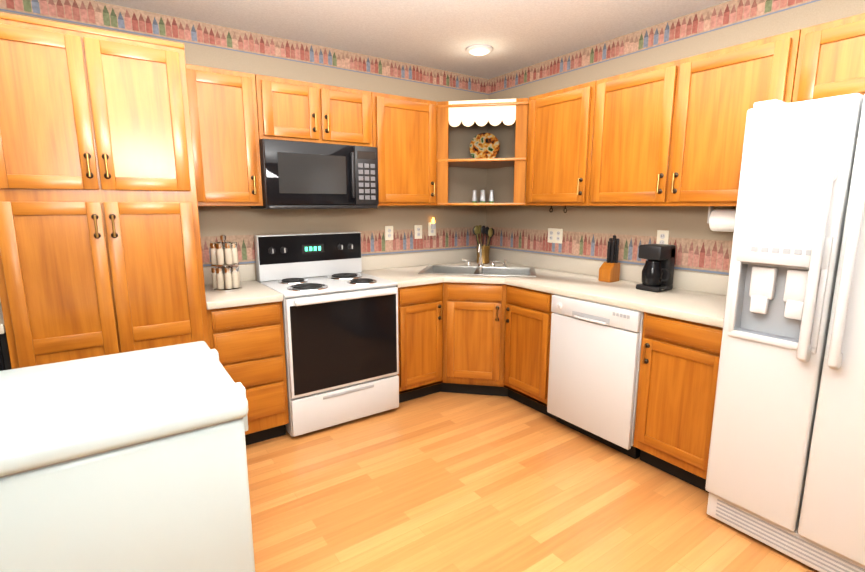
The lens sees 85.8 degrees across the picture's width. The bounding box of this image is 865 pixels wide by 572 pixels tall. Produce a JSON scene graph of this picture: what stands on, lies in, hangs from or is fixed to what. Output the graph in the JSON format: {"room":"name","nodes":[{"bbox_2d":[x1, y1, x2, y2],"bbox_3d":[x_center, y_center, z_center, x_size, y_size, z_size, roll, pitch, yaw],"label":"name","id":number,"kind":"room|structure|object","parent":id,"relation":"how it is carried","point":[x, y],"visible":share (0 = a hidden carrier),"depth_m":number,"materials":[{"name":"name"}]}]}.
{"room":"kitchen","nodes":[
{"label":"kitchen","id":0,"kind":"room"},
{"bbox_2d":[0,0,488,280],"bbox_3d":[-1.260,-0.385,3.188,4.400,2.515,0.101,-7,12,-34],"label":"wall","id":1,"kind":"structure","parent":0,"point":[217,46],"depth_m":3.24,"materials":[{"name":"paint"}]},
{"bbox_2d":[186,64,262,205],"bbox_3d":[-1.283,-0.866,2.789,0.407,0.760,0.377,-7,12,-34],"label":"upper cabinets","id":2,"kind":"object","parent":1,"relation":"attached to","point":[224,128],"visible":0.81,"depth_m":2.67,"materials":[{"name":"brown wood"}]},
{"bbox_2d":[255,74,372,146],"bbox_3d":[-0.802,-1.118,3.083,0.759,0.366,0.377,-7,12,-34],"label":"upper cabinet","id":3,"kind":"object","parent":1,"relation":"attached to","point":[293,110],"visible":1,"depth_m":2.93,"materials":[{"name":"brown wood"}]},
{"bbox_2d":[251,139,378,208],"bbox_3d":[-0.786,-0.729,3.128,0.756,0.412,0.432,-7,12,-34],"label":"microwave","id":4,"kind":"object","parent":3,"relation":"attached to","point":[302,175],"visible":1,"depth_m":2.94,"materials":[{"name":"black plastic"}]},
{"bbox_2d":[385,226,392,239],"bbox_3d":[-0.348,-0.426,3.752,0.075,0.114,0.008,-7,12,-34],"label":"electrical outlet","id":5,"kind":"object","parent":1,"relation":"attached to","point":[388,232],"visible":1,"depth_m":3.75,"materials":[{"name":"beige plastic"}]},
{"bbox_2d":[371,92,436,205],"bbox_3d":[-0.267,-0.988,3.482,0.539,0.760,0.377,-7,12,-34],"label":"upper cabinet","id":6,"kind":"object","parent":1,"relation":"attached to","point":[404,134],"visible":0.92,"depth_m":3.35,"materials":[{"name":"brown wood"}]},
{"bbox_2d":[414,225,421,238],"bbox_3d":[-0.118,-0.454,3.909,0.075,0.114,0.008,-7,12,-34],"label":"electrical outlet","id":7,"kind":"object","parent":1,"relation":"attached to","point":[418,231],"visible":1,"depth_m":3.90,"materials":[{"name":"beige plastic"}]},
{"bbox_2d":[428,217,435,235],"bbox_3d":[0.004,-0.507,3.970,0.075,0.157,0.033,-7,12,-34],"label":"night light","id":8,"kind":"object","parent":1,"relation":"attached to","point":[432,228],"visible":1,"depth_m":3.97,"materials":[{"name":"beige plastic"}]},
{"bbox_2d":[437,98,528,204],"bbox_3d":[0.401,-1.023,3.680,0.785,0.760,0.805,-7,12,-34],"label":"corner shelf unit","id":9,"kind":"object","parent":1,"relation":"attached to","point":[462,173],"visible":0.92,"depth_m":3.56,"materials":[{"name":"brown wood"}]},
{"bbox_2d":[472,190,493,202],"bbox_3d":[0.419,-0.747,3.872,0.148,0.108,0.148,-7,12,-34],"label":"shakers","id":10,"kind":"object","parent":9,"relation":"on","point":[482,197],"visible":0.9,"depth_m":3.86,"materials":[{"name":"white ceramic"}]},
{"bbox_2d":[469,133,499,158],"bbox_3d":[0.432,-1.153,3.869,0.184,0.242,0.184,-7,12,-34],"label":"plate","id":11,"kind":"object","parent":9,"relation":"on","point":[484,145],"visible":0.85,"depth_m":3.88,"materials":[{"name":"multicoloured ceramic"}]},
{"bbox_2d":[93,0,729,78],"bbox_3d":[0.319,-1.237,0.629,4.300,0.050,5.600,-7,12,-34],"label":"ceiling","id":12,"kind":"structure","parent":0,"point":[445,34],"depth_m":2.83,"materials":[{"name":"white paint"}]},
{"bbox_2d":[466,44,492,55],"bbox_3d":[0.332,-1.663,3.303,0.190,0.036,0.190,-7,12,-34],"label":"recessed light","id":13,"kind":"object","parent":12,"relation":"in","point":[479,49],"visible":1,"depth_m":3.25,"materials":[{"name":"white glass"}]},
{"bbox_2d":[246,392,818,571],"bbox_3d":[0.319,1.289,1.074,4.300,0.050,5.600,-7,12,-34],"label":"floor","id":14,"kind":"structure","parent":0,"point":[448,482],"depth_m":2.27,"materials":[{"name":"laminate"}]},
{"bbox_2d":[0,301,11,370],"bbox_3d":[-2.446,0.571,2.065,0.992,1.020,0.637,-7,12,-34],"label":"base cabinet","id":15,"kind":"object","parent":14,"relation":"on","point":[5,363],"visible":0.19,"depth_m":2.05,"materials":[{"name":"black"}]},
{"bbox_2d":[0,12,209,368],"bbox_3d":[-1.694,-0.091,2.448,0.800,2.192,0.684,-7,12,-34],"label":"pantry cabinet","id":16,"kind":"object","parent":14,"relation":"on","point":[100,248],"visible":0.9,"depth_m":2.12,"materials":[{"name":"brown wood"}]},
{"bbox_2d":[0,341,254,571],"bbox_3d":[-1.108,0.747,1.524,0.887,0.862,0.746,-7,12,-34],"label":"kitchen island","id":17,"kind":"object","parent":14,"relation":"on","point":[133,461],"visible":1,"depth_m":1.30,"materials":[{"name":"white painted metal"},{"name":"white plastic"}]},
{"bbox_2d":[207,301,288,444],"bbox_3d":[-1.212,0.494,2.924,0.405,0.874,0.628,-7,12,-34],"label":"drawer bank","id":18,"kind":"object","parent":14,"relation":"on","point":[247,342],"visible":0.71,"depth_m":2.68,"materials":[{"name":"brown wood"}]},
{"bbox_2d":[203,264,282,309],"bbox_3d":[-1.211,-0.011,2.833,0.405,0.150,0.632,-7,12,-34],"label":"countertop","id":19,"kind":"structure","parent":18,"relation":"on","point":[253,292],"depth_m":2.71,"materials":[{"name":"laminate"}]},
{"bbox_2d":[210,235,241,291],"bbox_3d":[-1.250,-0.141,2.806,0.170,0.335,0.170,-7,12,-34],"label":"spice carousel","id":20,"kind":"object","parent":19,"relation":"on","point":[224,255],"visible":1,"depth_m":2.76,"materials":[{"name":"white glass"}]},
{"bbox_2d":[254,231,398,436],"bbox_3d":[-0.700,0.262,3.176,0.758,1.205,0.681,-7,12,-34],"label":"range","id":21,"kind":"object","parent":14,"relation":"on","point":[340,316],"visible":1,"depth_m":3.01,"materials":[{"name":"white metal"}]},
{"bbox_2d":[441,282,508,396],"bbox_3d":[0.302,0.407,3.420,0.331,0.874,0.331,-7,12,-34],"label":"base cabinet","id":22,"kind":"object","parent":14,"relation":"on","point":[481,339],"depth_m":3.39,"materials":[{"name":"brown wood"}]},
{"bbox_2d":[361,254,442,287],"bbox_3d":[-0.111,-0.135,3.540,0.689,0.150,0.703,-7,12,-34],"label":"countertop","id":23,"kind":"structure","parent":22,"relation":"on","point":[402,269],"depth_m":3.67,"materials":[{"name":"laminate"}]},
{"bbox_2d":[417,242,535,276],"bbox_3d":[0.360,-0.142,3.647,0.870,0.385,0.500,2,10,10],"label":"double-bowl sink","id":24,"kind":"object","parent":23,"relation":"in","point":[480,269],"visible":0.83,"depth_m":3.81,"materials":[{"name":"silver metal"}]},
{"bbox_2d":[451,249,502,256],"bbox_3d":[0.290,-0.185,3.825,0.120,0.150,0.683,-7,12,-34],"label":"countertop","id":25,"kind":"structure","parent":22,"relation":"on","point":[466,250],"depth_m":4.20,"materials":[{"name":"laminate"}]},
{"bbox_2d":[407,249,728,327],"bbox_3d":[0.772,-0.061,3.117,0.995,0.150,2.413,-7,12,-34],"label":"countertop","id":26,"kind":"structure","parent":22,"relation":"on","point":[696,297],"depth_m":2.92,"materials":[{"name":"laminate"}]},
{"bbox_2d":[473,225,493,263],"bbox_3d":[0.443,-0.365,4.078,0.200,0.334,0.166,-7,12,-34],"label":"utensil crock","id":27,"kind":"object","parent":26,"relation":"on","point":[483,230],"visible":0.98,"depth_m":4.05,"materials":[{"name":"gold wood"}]},
{"bbox_2d":[598,235,619,282],"bbox_3d":[1.196,-0.185,3.133,0.110,0.308,0.090,-7,12,-34],"label":"knife block","id":28,"kind":"object","parent":26,"relation":"on","point":[609,270],"visible":1,"depth_m":3.12,"materials":[{"name":"brown wood"}]},
{"bbox_2d":[636,244,675,291],"bbox_3d":[1.362,-0.110,2.808,0.176,0.273,0.183,-7,12,-34],"label":"coffee maker","id":29,"kind":"object","parent":26,"relation":"on","point":[658,272],"visible":1,"depth_m":2.77,"materials":[{"name":"black plastic"}]},
{"bbox_2d":[547,294,643,458],"bbox_3d":[1.157,0.495,2.922,0.635,0.872,0.596,-7,12,-34],"label":"dishwasher","id":30,"kind":"object","parent":14,"relation":"on","point":[594,358],"visible":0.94,"depth_m":2.71,"materials":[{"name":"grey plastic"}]},
{"bbox_2d":[633,312,722,492],"bbox_3d":[1.469,0.568,2.504,0.659,0.874,0.447,-7,12,-34],"label":"base cabinet","id":31,"kind":"object","parent":14,"relation":"on","point":[678,372],"visible":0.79,"depth_m":2.34,"materials":[{"name":"brown wood"}]},
{"bbox_2d":[705,93,864,571],"bbox_3d":[1.775,0.199,1.811,0.805,1.802,0.910,-7,12,-34],"label":"refrigerator","id":32,"kind":"object","parent":14,"relation":"on","point":[786,468],"visible":1,"depth_m":1.77,"materials":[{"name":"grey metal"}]},
{"bbox_2d":[485,0,864,275],"bbox_3d":[2.128,-0.191,2.083,0.101,2.515,5.600,-7,12,-34],"label":"wall","id":33,"kind":"structure","parent":0,"point":[694,239],"depth_m":3.01,"materials":[{"name":"paint"}]},
{"bbox_2d":[548,228,562,243],"bbox_3d":[0.962,-0.395,3.660,0.008,0.114,0.145,-7,12,-34],"label":"double electrical outlet","id":34,"kind":"object","parent":33,"relation":"attached to","point":[555,235],"visible":1,"depth_m":3.66,"materials":[{"name":"beige plastic"}]},
{"bbox_2d":[525,81,595,205],"bbox_3d":[0.959,-0.945,3.239,0.377,0.760,0.563,-7,12,-34],"label":"upper cabinet","id":35,"kind":"object","parent":33,"relation":"attached to","point":[559,143],"visible":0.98,"depth_m":3.12,"materials":[{"name":"brown wood"}]},
{"bbox_2d":[656,230,668,243],"bbox_3d":[1.457,-0.295,2.951,0.008,0.114,0.075,-7,12,-34],"label":"electrical outlet","id":36,"kind":"object","parent":33,"relation":"attached to","point":[662,236],"visible":0.77,"depth_m":2.94,"materials":[{"name":"beige plastic"}]},
{"bbox_2d":[589,29,800,205],"bbox_3d":[1.415,-0.830,2.588,0.377,0.760,1.040,-7,12,-34],"label":"upper cabinet","id":37,"kind":"object","parent":33,"relation":"attached to","point":[672,133],"visible":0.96,"depth_m":2.45,"materials":[{"name":"brown wood"}]},
{"bbox_2d":[707,206,735,231],"bbox_3d":[1.637,-0.348,2.439,0.124,0.136,0.360,-7,12,-34],"label":"paper towel","id":38,"kind":"object","parent":37,"relation":"attached to","point":[721,219],"visible":0.42,"depth_m":2.49,"materials":[{"name":"white paper"}]},
{"bbox_2d":[792,13,864,101],"bbox_3d":[1.981,-0.900,1.745,0.377,0.330,0.944,-7,12,-34],"label":"upper cabinet","id":39,"kind":"object","parent":33,"relation":"attached to","point":[831,59],"visible":0.88,"depth_m":1.94,"materials":[{"name":"brown wood"}]}
]}

